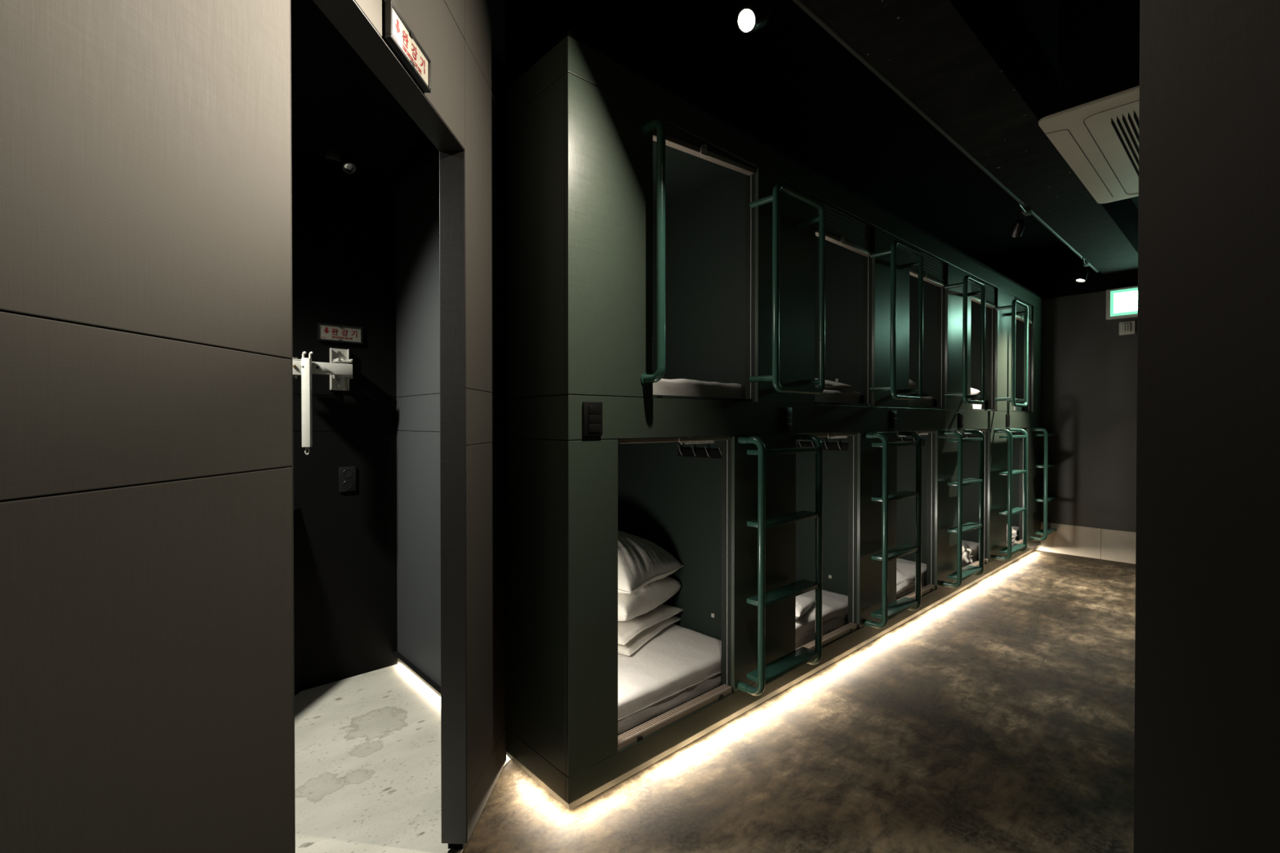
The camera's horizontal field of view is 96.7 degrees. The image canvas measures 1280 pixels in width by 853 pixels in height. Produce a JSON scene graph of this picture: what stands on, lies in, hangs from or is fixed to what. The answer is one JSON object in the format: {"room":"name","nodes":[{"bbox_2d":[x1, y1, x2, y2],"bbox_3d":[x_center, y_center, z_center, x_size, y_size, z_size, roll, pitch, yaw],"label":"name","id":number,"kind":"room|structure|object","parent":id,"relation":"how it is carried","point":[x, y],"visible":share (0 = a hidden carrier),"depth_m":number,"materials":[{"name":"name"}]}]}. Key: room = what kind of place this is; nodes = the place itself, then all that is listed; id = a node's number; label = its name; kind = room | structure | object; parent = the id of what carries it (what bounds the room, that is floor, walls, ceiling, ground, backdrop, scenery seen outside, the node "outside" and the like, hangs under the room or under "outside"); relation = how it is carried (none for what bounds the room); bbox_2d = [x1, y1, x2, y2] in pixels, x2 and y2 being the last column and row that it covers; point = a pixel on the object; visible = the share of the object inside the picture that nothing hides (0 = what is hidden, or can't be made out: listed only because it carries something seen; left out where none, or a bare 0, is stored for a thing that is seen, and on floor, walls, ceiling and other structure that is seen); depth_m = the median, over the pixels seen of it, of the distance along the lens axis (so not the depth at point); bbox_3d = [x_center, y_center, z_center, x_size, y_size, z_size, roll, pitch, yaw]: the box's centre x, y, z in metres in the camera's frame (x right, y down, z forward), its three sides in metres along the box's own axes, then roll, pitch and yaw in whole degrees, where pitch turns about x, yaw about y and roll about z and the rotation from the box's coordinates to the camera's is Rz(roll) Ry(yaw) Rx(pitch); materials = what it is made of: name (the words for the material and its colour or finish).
{"room":"capsule hotel","nodes":[
{"label":"capsule hotel","id":0,"kind":"room"},
{"bbox_2d":[0,0,506,852],"bbox_3d":[-0.621,-0.225,-0.054,0.075,2.920,4.240,0,1,3],"label":"wall","id":1,"kind":"structure","parent":0,"point":[147,673],"depth_m":0.67,"materials":[{"name":"black paint"}]},
{"bbox_2d":[280,0,466,844],"bbox_3d":[-0.562,0.207,1.273,0.076,2.038,0.796,0,1,3],"label":"doorway","id":2,"kind":"structure","parent":1,"relation":"in","point":[345,15],"depth_m":1.65,"materials":[{"name":"black metal"}]},
{"bbox_2d":[383,0,431,93],"bbox_3d":[-0.514,-0.841,1.269,0.016,0.077,0.200,0,1,3],"label":"sign","id":3,"kind":"object","parent":1,"relation":"attached to","point":[397,33],"visible":1,"depth_m":1.25,"materials":[{"name":"beige plastic"}]},
{"bbox_2d":[448,844,465,848],"bbox_3d":[-0.625,1.253,-0.026,0.045,0.034,4.270,0,1,3],"label":"baseboard","id":4,"kind":"structure","parent":1,"relation":"attached to","point":[450,846],"depth_m":1.69,"materials":[{"name":"black paint"}]},
{"bbox_2d":[291,146,397,691],"bbox_3d":[-1.988,-0.051,2.369,1.860,2.600,0.100,0,1,-42],"label":"wall","id":5,"kind":"structure","parent":0,"point":[344,224],"depth_m":2.80,"materials":[{"name":"black paint"}]},
{"bbox_2d":[292,347,352,454],"bbox_3d":[-1.481,-0.125,2.637,0.150,0.503,0.316,0,1,34],"label":"bracket","id":6,"kind":"object","parent":5,"relation":"attached to","point":[339,368],"visible":0.92,"depth_m":2.54,"materials":[{"name":"silver metal"}]},
{"bbox_2d":[317,322,362,343],"bbox_3d":[-1.459,-0.452,2.770,0.198,0.082,0.015,0,1,-42],"label":"sign","id":7,"kind":"object","parent":5,"relation":"attached to","point":[326,332],"visible":1,"depth_m":2.76,"materials":[{"name":"beige plastic"}]},
{"bbox_2d":[338,466,355,492],"bbox_3d":[-1.438,0.259,2.797,0.077,0.122,0.012,0,1,-42],"label":"wall socket","id":8,"kind":"object","parent":5,"relation":"attached to","point":[347,475],"visible":1,"depth_m":2.79,"materials":[{"name":"black plastic"}]},
{"bbox_2d":[342,480,352,488],"bbox_3d":[-1.436,0.286,2.795,0.043,0.043,0.005,0,1,-42],"label":"outlet","id":9,"kind":"object","parent":8,"relation":"attached to","point":[347,484],"depth_m":2.79,"materials":[{"name":"plastic"}]},
{"bbox_2d":[342,469,352,477],"bbox_3d":[-1.436,0.231,2.794,0.043,0.043,0.005,0,1,-42],"label":"outlet","id":10,"kind":"object","parent":8,"relation":"attached to","point":[346,473],"depth_m":2.79,"materials":[{"name":"plastic"}]},
{"bbox_2d":[290,0,424,175],"bbox_3d":[-1.204,-1.323,1.492,1.850,0.080,2.556,0,1,-42],"label":"ceiling","id":11,"kind":"structure","parent":0,"point":[339,104],"depth_m":2.27,"materials":[{"name":"black paint"}]},
{"bbox_2d":[324,148,355,173],"bbox_3d":[-1.402,-1.244,2.670,0.114,0.098,0.102,0,1,-42],"label":"spotlight","id":12,"kind":"object","parent":11,"relation":"attached to","point":[348,163],"visible":1,"depth_m":2.67,"materials":[{"name":"metal"}]},
{"bbox_2d":[395,68,513,686],"bbox_3d":[-0.865,-0.061,2.528,0.012,2.502,1.180,0,1,-42],"label":"wall","id":13,"kind":"structure","parent":0,"point":[417,201],"depth_m":2.73,"materials":[{"name":"grey paint"}]},
{"bbox_2d":[398,658,440,697],"bbox_3d":[-0.864,1.209,2.539,0.006,0.038,1.180,0,1,-42],"label":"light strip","id":14,"kind":"structure","parent":13,"relation":"attached to","point":[399,660],"depth_m":2.76,"materials":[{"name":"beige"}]},
{"bbox_2d":[294,550,1135,852],"bbox_3d":[1.370,1.322,0.721,10.980,0.123,7.200,0,1,-42],"label":"floor","id":15,"kind":"structure","parent":0,"point":[999,717],"depth_m":2.14,"materials":[{"name":"concrete"}]},
{"bbox_2d":[388,29,1042,810],"bbox_3d":[1.085,-0.009,4.482,5.593,2.480,2.245,0,1,-42],"label":"bunk bed","id":16,"kind":"object","parent":15,"relation":"on","point":[580,166],"visible":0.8,"depth_m":2.43,"materials":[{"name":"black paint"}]},
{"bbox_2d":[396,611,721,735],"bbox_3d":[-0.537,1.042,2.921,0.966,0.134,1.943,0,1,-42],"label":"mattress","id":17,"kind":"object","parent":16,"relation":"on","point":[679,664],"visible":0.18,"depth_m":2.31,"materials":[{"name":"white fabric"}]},
{"bbox_2d":[617,615,681,656],"bbox_3d":[-0.203,0.949,2.789,0.664,0.073,0.516,0,1,30],"label":"pillow","id":18,"kind":"object","parent":17,"relation":"on","point":[642,638],"visible":0.06,"depth_m":2.57,"materials":[{"name":"beige fabric"}]},
{"bbox_2d":[617,604,683,645],"bbox_3d":[-0.203,0.898,2.788,0.664,0.076,0.526,0,0,33],"label":"pillow","id":19,"kind":"object","parent":18,"relation":"on","point":[628,630],"visible":0.22,"depth_m":2.59,"materials":[{"name":"beige fabric"}]},
{"bbox_2d":[617,576,681,621],"bbox_3d":[-0.210,0.797,2.781,0.670,0.179,0.512,0,1,32],"label":"pillow","id":20,"kind":"object","parent":19,"relation":"on","point":[653,594],"visible":0.21,"depth_m":2.58,"materials":[{"name":"beige fabric"}]},
{"bbox_2d":[617,530,684,594],"bbox_3d":[-0.204,0.625,2.779,0.682,0.240,0.504,2,2,31],"label":"pillow","id":21,"kind":"object","parent":20,"relation":"on","point":[641,562],"visible":0.34,"depth_m":2.60,"materials":[{"name":"beige fabric"}]},
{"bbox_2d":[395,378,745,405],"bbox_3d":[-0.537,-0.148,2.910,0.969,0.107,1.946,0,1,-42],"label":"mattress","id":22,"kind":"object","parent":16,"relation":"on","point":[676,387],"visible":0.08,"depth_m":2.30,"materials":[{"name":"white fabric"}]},
{"bbox_2d":[582,401,602,435],"bbox_3d":[-0.150,-0.024,1.824,0.076,0.109,0.012,0,1,-42],"label":"switch plate","id":23,"kind":"object","parent":16,"relation":"attached to","point":[592,411],"visible":1,"depth_m":1.82,"materials":[{"name":"black plastic"}]},
{"bbox_2d":[640,118,665,385],"bbox_3d":[0.049,-0.599,1.947,0.041,0.910,0.097,0,1,-42],"label":"grab rail","id":24,"kind":"object","parent":16,"relation":"attached to","point":[646,127],"visible":1,"depth_m":1.91,"materials":[{"name":"green metal"}]},
{"bbox_2d":[617,435,730,684],"bbox_3d":[0.144,0.556,2.134,0.620,1.037,0.037,0,1,-42],"label":"track","id":25,"kind":"object","parent":16,"relation":"attached to","point":[688,439],"visible":0.99,"depth_m":2.19,"materials":[{"name":"metal"}]},
{"bbox_2d":[617,684,731,751],"bbox_3d":[0.140,1.082,2.137,0.616,0.024,0.044,0,1,-42],"label":"track","id":26,"kind":"object","parent":16,"relation":"attached to","point":[638,733],"visible":0.96,"depth_m":2.11,"materials":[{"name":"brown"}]},
{"bbox_2d":[677,444,721,458],"bbox_3d":[0.301,0.121,2.703,0.029,0.055,0.345,0,1,-42],"label":"hook rail","id":27,"kind":"object","parent":16,"relation":"attached to","point":[703,453],"visible":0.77,"depth_m":2.73,"materials":[{"name":"black metal"}]},
{"bbox_2d":[649,118,755,401],"bbox_3d":[0.261,-0.601,2.233,0.618,0.995,0.045,0,1,-42],"label":"frame","id":28,"kind":"object","parent":16,"relation":"attached to","point":[675,139],"visible":0.8,"depth_m":2.21,"materials":[{"name":"grey metal"}]},
{"bbox_2d":[737,434,822,695],"bbox_3d":[0.612,0.562,2.451,0.466,1.052,0.127,0,1,-42],"label":"ladder","id":29,"kind":"object","parent":16,"relation":"attached to","point":[764,674],"visible":1,"depth_m":2.37,"materials":[{"name":"green metal"}]},
{"bbox_2d":[781,407,791,431],"bbox_3d":[0.664,-0.031,2.568,0.076,0.109,0.012,0,1,-42],"label":"switch plate","id":30,"kind":"object","parent":16,"relation":"attached to","point":[786,412],"visible":1,"depth_m":2.56,"materials":[{"name":"black plastic"}]},
{"bbox_2d":[749,182,825,395],"bbox_3d":[0.646,-0.568,2.466,0.385,0.855,0.136,0,1,-42],"label":"grab rail","id":31,"kind":"object","parent":16,"relation":"attached to","point":[775,197],"visible":1,"depth_m":2.36,"materials":[{"name":"green metal"}]},
{"bbox_2d":[755,389,861,404],"bbox_3d":[0.259,-0.154,3.640,0.968,0.107,1.953,0,1,-42],"label":"mattress","id":32,"kind":"object","parent":16,"relation":"on","point":[828,395],"visible":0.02,"depth_m":3.07,"materials":[{"name":"white fabric"}]},
{"bbox_2d":[814,378,853,390],"bbox_3d":[0.748,-0.232,3.213,0.660,0.097,0.620,0,1,-37],"label":"quilt","id":33,"kind":"object","parent":32,"relation":"on","point":[829,384],"visible":0.03,"depth_m":3.09,"materials":[{"name":"white fabric"}]},
{"bbox_2d":[795,589,848,649],"bbox_3d":[0.260,1.030,3.649,0.971,0.143,1.962,0,1,-42],"label":"mattress","id":34,"kind":"object","parent":16,"relation":"on","point":[834,605],"visible":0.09,"depth_m":3.04,"materials":[{"name":"white fabric"}]},
{"bbox_2d":[795,595,815,618],"bbox_3d":[0.788,0.950,3.030,0.220,0.058,0.400,0,1,30],"label":"pillow","id":35,"kind":"object","parent":34,"relation":"on","point":[803,603],"visible":0.26,"depth_m":3.00,"materials":[{"name":"white fabric"}]},
{"bbox_2d":[797,440,848,451],"bbox_3d":[1.098,0.114,3.432,0.029,0.055,0.345,0,1,-42],"label":"hook rail","id":36,"kind":"object","parent":16,"relation":"attached to","point":[828,446],"visible":0.79,"depth_m":3.40,"materials":[{"name":"black metal"}]},
{"bbox_2d":[795,432,857,622],"bbox_3d":[0.939,0.549,2.860,0.620,1.037,0.037,0,1,-42],"label":"track","id":37,"kind":"object","parent":16,"relation":"attached to","point":[840,434],"visible":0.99,"depth_m":3.03,"materials":[{"name":"metal"}]},
{"bbox_2d":[795,622,857,650],"bbox_3d":[0.935,1.076,2.864,0.616,0.024,0.044,0,1,-42],"label":"track","id":38,"kind":"object","parent":16,"relation":"attached to","point":[851,627],"visible":0.53,"depth_m":2.92,"materials":[{"name":"black plastic"}]},
{"bbox_2d":[814,199,871,406],"bbox_3d":[1.058,-0.607,2.962,0.618,0.995,0.045,0,1,-42],"label":"frame","id":39,"kind":"object","parent":16,"relation":"attached to","point":[842,229],"visible":0.84,"depth_m":2.98,"materials":[{"name":"black plastic"}]},
{"bbox_2d":[863,431,921,628],"bbox_3d":[1.425,0.555,3.193,0.466,1.052,0.127,0,1,-42],"label":"ladder","id":40,"kind":"object","parent":16,"relation":"attached to","point":[886,612],"visible":1,"depth_m":3.12,"materials":[{"name":"green metal"}]},
{"bbox_2d":[889,410,897,429],"bbox_3d":[1.476,-0.037,3.309,0.076,0.109,0.012,0,1,-42],"label":"switch plate","id":41,"kind":"object","parent":16,"relation":"attached to","point":[893,414],"visible":1,"depth_m":3.29,"materials":[{"name":"black plastic"}]},
{"bbox_2d":[869,240,923,400],"bbox_3d":[1.448,-0.574,3.198,0.385,0.855,0.136,0,1,-42],"label":"grab rail","id":42,"kind":"object","parent":16,"relation":"attached to","point":[892,251],"visible":1,"depth_m":3.11,"materials":[{"name":"green metal"}]},
{"bbox_2d":[897,437,924,445],"bbox_3d":[1.896,0.108,4.160,0.029,0.055,0.345,0,1,-42],"label":"hook rail","id":43,"kind":"object","parent":16,"relation":"attached to","point":[898,440],"visible":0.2,"depth_m":4.09,"materials":[{"name":"black metal"}]},
{"bbox_2d":[896,558,926,599],"bbox_3d":[1.060,1.025,4.375,0.972,0.142,1.959,0,1,-42],"label":"mattress","id":44,"kind":"object","parent":16,"relation":"on","point":[907,567],"visible":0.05,"depth_m":3.86,"materials":[{"name":"white fabric"}]},
{"bbox_2d":[896,568,915,594],"bbox_3d":[1.581,0.977,3.646,0.212,0.154,0.521,0,1,44],"label":"sheet","id":45,"kind":"object","parent":44,"relation":"on","point":[906,584],"visible":0.22,"depth_m":3.66,"materials":[{"name":"white fabric"}]},
{"bbox_2d":[896,584,935,600],"bbox_3d":[1.730,1.070,3.590,0.616,0.024,0.044,0,1,-42],"label":"track","id":46,"kind":"object","parent":16,"relation":"attached to","point":[929,588],"visible":0.52,"depth_m":3.68,"materials":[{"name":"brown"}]},
{"bbox_2d":[897,430,935,584],"bbox_3d":[1.735,0.543,3.586,0.620,1.037,0.037,0,1,-42],"label":"track","id":47,"kind":"object","parent":16,"relation":"attached to","point":[924,433],"visible":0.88,"depth_m":3.80,"materials":[{"name":"metal"}]},
{"bbox_2d":[909,395,934,407],"bbox_3d":[1.058,-0.161,4.367,0.968,0.108,1.952,0,1,-42],"label":"mattress","id":48,"kind":"object","parent":16,"relation":"on","point":[928,401],"visible":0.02,"depth_m":3.85,"materials":[{"name":"fabric"}]},
{"bbox_2d":[909,379,924,395],"bbox_3d":[1.545,-0.265,3.941,0.620,0.175,0.600,0,-1,42],"label":"quilt","id":49,"kind":"object","parent":48,"relation":"on","point":[912,384],"visible":0.04,"depth_m":3.84,"materials":[{"name":"white fabric"}]},
{"bbox_2d":[906,245,945,408],"bbox_3d":[1.855,-0.614,3.690,0.618,0.995,0.045,0,1,-42],"label":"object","id":50,"kind":"object","parent":16,"relation":"attached to","point":[933,268],"visible":0.75,"depth_m":3.73,"materials":[{"name":"black plastic"}]},
{"bbox_2d":[958,413,963,427],"bbox_3d":[2.287,-0.044,4.050,0.076,0.109,0.012,0,1,-42],"label":"switch plate","id":51,"kind":"object","parent":16,"relation":"attached to","point":[960,415],"visible":1,"depth_m":4.03,"materials":[{"name":"black plastic"}]},
{"bbox_2d":[941,429,984,587],"bbox_3d":[2.237,0.549,3.934,0.466,1.052,0.127,0,1,-42],"label":"ladder","id":52,"kind":"object","parent":16,"relation":"attached to","point":[962,574],"visible":1,"depth_m":3.83,"materials":[{"name":"green metal"}]},
{"bbox_2d":[944,275,985,404],"bbox_3d":[2.249,-0.581,3.929,0.385,0.855,0.136,0,1,-42],"label":"grab rail","id":53,"kind":"object","parent":16,"relation":"attached to","point":[964,394],"visible":1,"depth_m":3.84,"materials":[{"name":"green metal"}]},
{"bbox_2d":[962,540,978,567],"bbox_3d":[1.856,1.016,5.104,0.972,0.148,1.959,0,1,-42],"label":"mattress","id":54,"kind":"object","parent":16,"relation":"on","point":[971,555],"visible":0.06,"depth_m":4.51,"materials":[{"name":"white fabric"}]},
{"bbox_2d":[962,540,968,554],"bbox_3d":[2.426,0.927,4.499,0.265,0.159,0.500,0,1,39],"label":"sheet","id":55,"kind":"object","parent":54,"relation":"on","point":[965,546],"visible":0.08,"depth_m":4.46,"materials":[{"name":"white fabric"}]},
{"bbox_2d":[960,429,987,499],"bbox_3d":[2.530,0.537,4.313,0.620,1.037,0.037,0,1,-42],"label":"track","id":56,"kind":"object","parent":16,"relation":"attached to","point":[980,430],"visible":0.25,"depth_m":4.53,"materials":[{"name":"metal"}]},
{"bbox_2d":[963,558,988,568],"bbox_3d":[2.526,1.063,4.316,0.616,0.024,0.044,0,1,-42],"label":"track","id":57,"kind":"object","parent":16,"relation":"attached to","point":[985,561],"visible":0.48,"depth_m":4.39,"materials":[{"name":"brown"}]},
{"bbox_2d":[970,400,986,408],"bbox_3d":[1.855,-0.168,5.095,0.968,0.110,1.948,0,1,-42],"label":"mattress","id":58,"kind":"object","parent":16,"relation":"on","point":[972,406],"visible":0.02,"depth_m":4.58,"materials":[{"name":"white fabric"}]},
{"bbox_2d":[970,387,980,395],"bbox_3d":[2.343,-0.286,4.669,0.560,0.204,0.620,2,-1,-37],"label":"pillow","id":59,"kind":"object","parent":58,"relation":"on","point":[973,392],"visible":0.02,"depth_m":4.55,"materials":[{"name":"white fabric"}]},
{"bbox_2d":[968,276,995,411],"bbox_3d":[2.653,-0.620,4.418,0.618,0.995,0.045,0,1,-42],"label":"frame","id":60,"kind":"object","parent":16,"relation":"attached to","point":[989,291],"visible":0.67,"depth_m":4.50,"materials":[{"name":"grey metal"}]},
{"bbox_2d":[1005,413,1009,426],"bbox_3d":[3.099,-0.050,4.791,0.076,0.109,0.012,0,1,-42],"label":"switch plate","id":61,"kind":"object","parent":16,"relation":"attached to","point":[1007,415],"visible":1,"depth_m":4.78,"materials":[{"name":"black plastic"}]},
{"bbox_2d":[993,428,1027,560],"bbox_3d":[3.049,0.542,4.676,0.466,1.052,0.127,0,1,-42],"label":"ladder","id":62,"kind":"object","parent":16,"relation":"attached to","point":[1014,548],"visible":1,"depth_m":4.56,"materials":[{"name":"green metal"}]},
{"bbox_2d":[995,298,1028,407],"bbox_3d":[3.050,-0.587,4.661,0.385,0.855,0.136,0,1,-42],"label":"grab rail","id":63,"kind":"object","parent":16,"relation":"attached to","point":[1013,313],"visible":1,"depth_m":4.56,"materials":[{"name":"green metal"}]},
{"bbox_2d":[1012,526,1018,543],"bbox_3d":[2.651,1.010,5.835,0.973,0.146,1.965,0,1,-42],"label":"mattress","id":64,"kind":"object","parent":16,"relation":"on","point":[1015,529],"visible":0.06,"depth_m":5.32,"materials":[{"name":"white fabric"}]},
{"bbox_2d":[1007,427,1026,470],"bbox_3d":[3.325,0.530,5.039,0.620,1.037,0.037,0,1,-42],"label":"track","id":65,"kind":"object","parent":16,"relation":"attached to","point":[1018,428],"visible":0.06,"depth_m":5.26,"materials":[{"name":"metal"}]},
{"bbox_2d":[1011,539,1022,544],"bbox_3d":[3.321,1.057,5.042,0.616,0.024,0.044,0,1,-42],"label":"track","id":66,"kind":"object","parent":16,"relation":"attached to","point":[1020,541],"visible":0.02,"depth_m":5.14,"materials":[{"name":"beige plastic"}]},
{"bbox_2d":[1013,406,1022,410],"bbox_3d":[2.653,-0.174,5.824,0.968,0.108,1.948,0,1,-42],"label":"mattress","id":67,"kind":"object","parent":16,"relation":"on","point":[1015,408],"visible":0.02,"depth_m":5.32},
{"bbox_2d":[1011,297,1031,412],"bbox_3d":[3.451,-0.626,5.146,0.618,0.995,0.045,0,1,-42],"label":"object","id":68,"kind":"object","parent":16,"relation":"attached to","point":[1019,308],"visible":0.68,"depth_m":5.18,"materials":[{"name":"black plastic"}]},
{"bbox_2d":[1031,427,1057,541],"bbox_3d":[3.861,0.536,5.418,0.466,1.052,0.127,0,1,-42],"label":"ladder","id":69,"kind":"object","parent":16,"relation":"attached to","point":[1046,531],"visible":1,"depth_m":5.23,"materials":[{"name":"green metal"}]},
{"bbox_2d":[394,0,1138,261],"bbox_3d":[1.070,-1.770,1.097,11.080,0.140,8.200,0,1,-42],"label":"ceiling","id":70,"kind":"structure","parent":0,"point":[787,82],"depth_m":2.90,"materials":[{"name":"black paint"}]},
{"bbox_2d":[1038,0,1140,203],"bbox_3d":[2.569,-1.477,2.291,1.327,0.457,1.337,0,1,-42],"label":"air conditioner","id":71,"kind":"object","parent":70,"relation":"attached to","point":[1094,127],"visible":0.45,"depth_m":2.29,"materials":[{"name":"beige plastic"}]},
{"bbox_2d":[1083,99,1139,194],"bbox_3d":[2.586,-1.250,2.307,1.178,0.003,1.076,0,1,-42],"label":"grille","id":72,"kind":"object","parent":71,"relation":"attached to","point":[1112,132],"depth_m":2.49,"materials":[{"name":"white plastic"}]},
{"bbox_2d":[803,0,1138,275],"bbox_3d":[0.697,-1.536,1.767,10.430,0.340,0.320,0,1,-42],"label":"ceiling beam","id":73,"kind":"structure","parent":0,"point":[977,68],"depth_m":2.40,"materials":[{"name":"paint"}]},
{"bbox_2d":[736,0,769,34],"bbox_3d":[0.339,-1.207,1.614,0.080,0.314,0.288,0,1,22],"label":"spotlight","id":74,"kind":"object","parent":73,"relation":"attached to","point":[753,17],"visible":1,"depth_m":1.51,"materials":[{"name":"black"}]},
{"bbox_2d":[792,0,1098,272],"bbox_3d":[0.806,-1.380,2.108,9.050,0.022,0.021,0,1,-42],"label":"conduit","id":75,"kind":"object","parent":73,"relation":"attached to","point":[801,3],"visible":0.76,"depth_m":2.42,"materials":[{"name":"metal"}]},
{"bbox_2d":[1008,203,1031,237],"bbox_3d":[2.373,-1.267,3.534,0.305,0.227,0.088,0,1,-42],"label":"spotlight","id":76,"kind":"object","parent":73,"relation":"attached to","point":[1018,226],"visible":1,"depth_m":3.45,"materials":[{"name":"metal"}]},
{"bbox_2d":[1075,257,1088,282],"bbox_3d":[3.662,-1.276,4.677,0.400,0.230,0.086,0,1,-42],"label":"spotlight","id":77,"kind":"object","parent":73,"relation":"attached to","point":[1082,275],"visible":1,"depth_m":4.56,"materials":[{"name":"black metal"}]},
{"bbox_2d":[979,244,1137,532],"bbox_3d":[5.007,-0.250,4.570,0.200,2.960,8.000,0,1,-42],"label":"wall","id":78,"kind":"structure","parent":0,"point":[1089,370],"depth_m":5.34,"materials":[{"name":"grey paint"}]},
{"bbox_2d":[1034,521,1136,564],"bbox_3d":[5.872,1.098,3.477,0.012,0.283,5.998,0,1,-42],"label":"baseboard","id":79,"kind":"structure","parent":78,"relation":"attached to","point":[1108,544],"depth_m":5.29,"materials":[{"name":"beige tile"}]},
{"bbox_2d":[1106,285,1137,319],"bbox_3d":[4.444,-1.108,4.991,0.052,0.272,0.552,0,1,-42],"label":"exit sign","id":80,"kind":"object","parent":78,"relation":"attached to","point":[1121,303],"visible":0.46,"depth_m":5.09,"materials":[{"name":"white plastic"}]},
{"bbox_2d":[1119,320,1135,335],"bbox_3d":[4.362,-0.883,5.096,0.034,0.118,0.114,0,1,-42],"label":"wall plate","id":81,"kind":"object","parent":78,"relation":"attached to","point":[1125,327],"visible":1,"depth_m":5.09,"materials":[{"name":"white plastic"}]},
{"bbox_2d":[1133,0,1279,852],"bbox_3d":[0.752,-0.201,-0.747,0.330,2.955,2.980,0,1,3],"label":"wall","id":82,"kind":"structure","parent":0,"point":[1206,754],"depth_m":0.65,"materials":[{"name":"black paint"}]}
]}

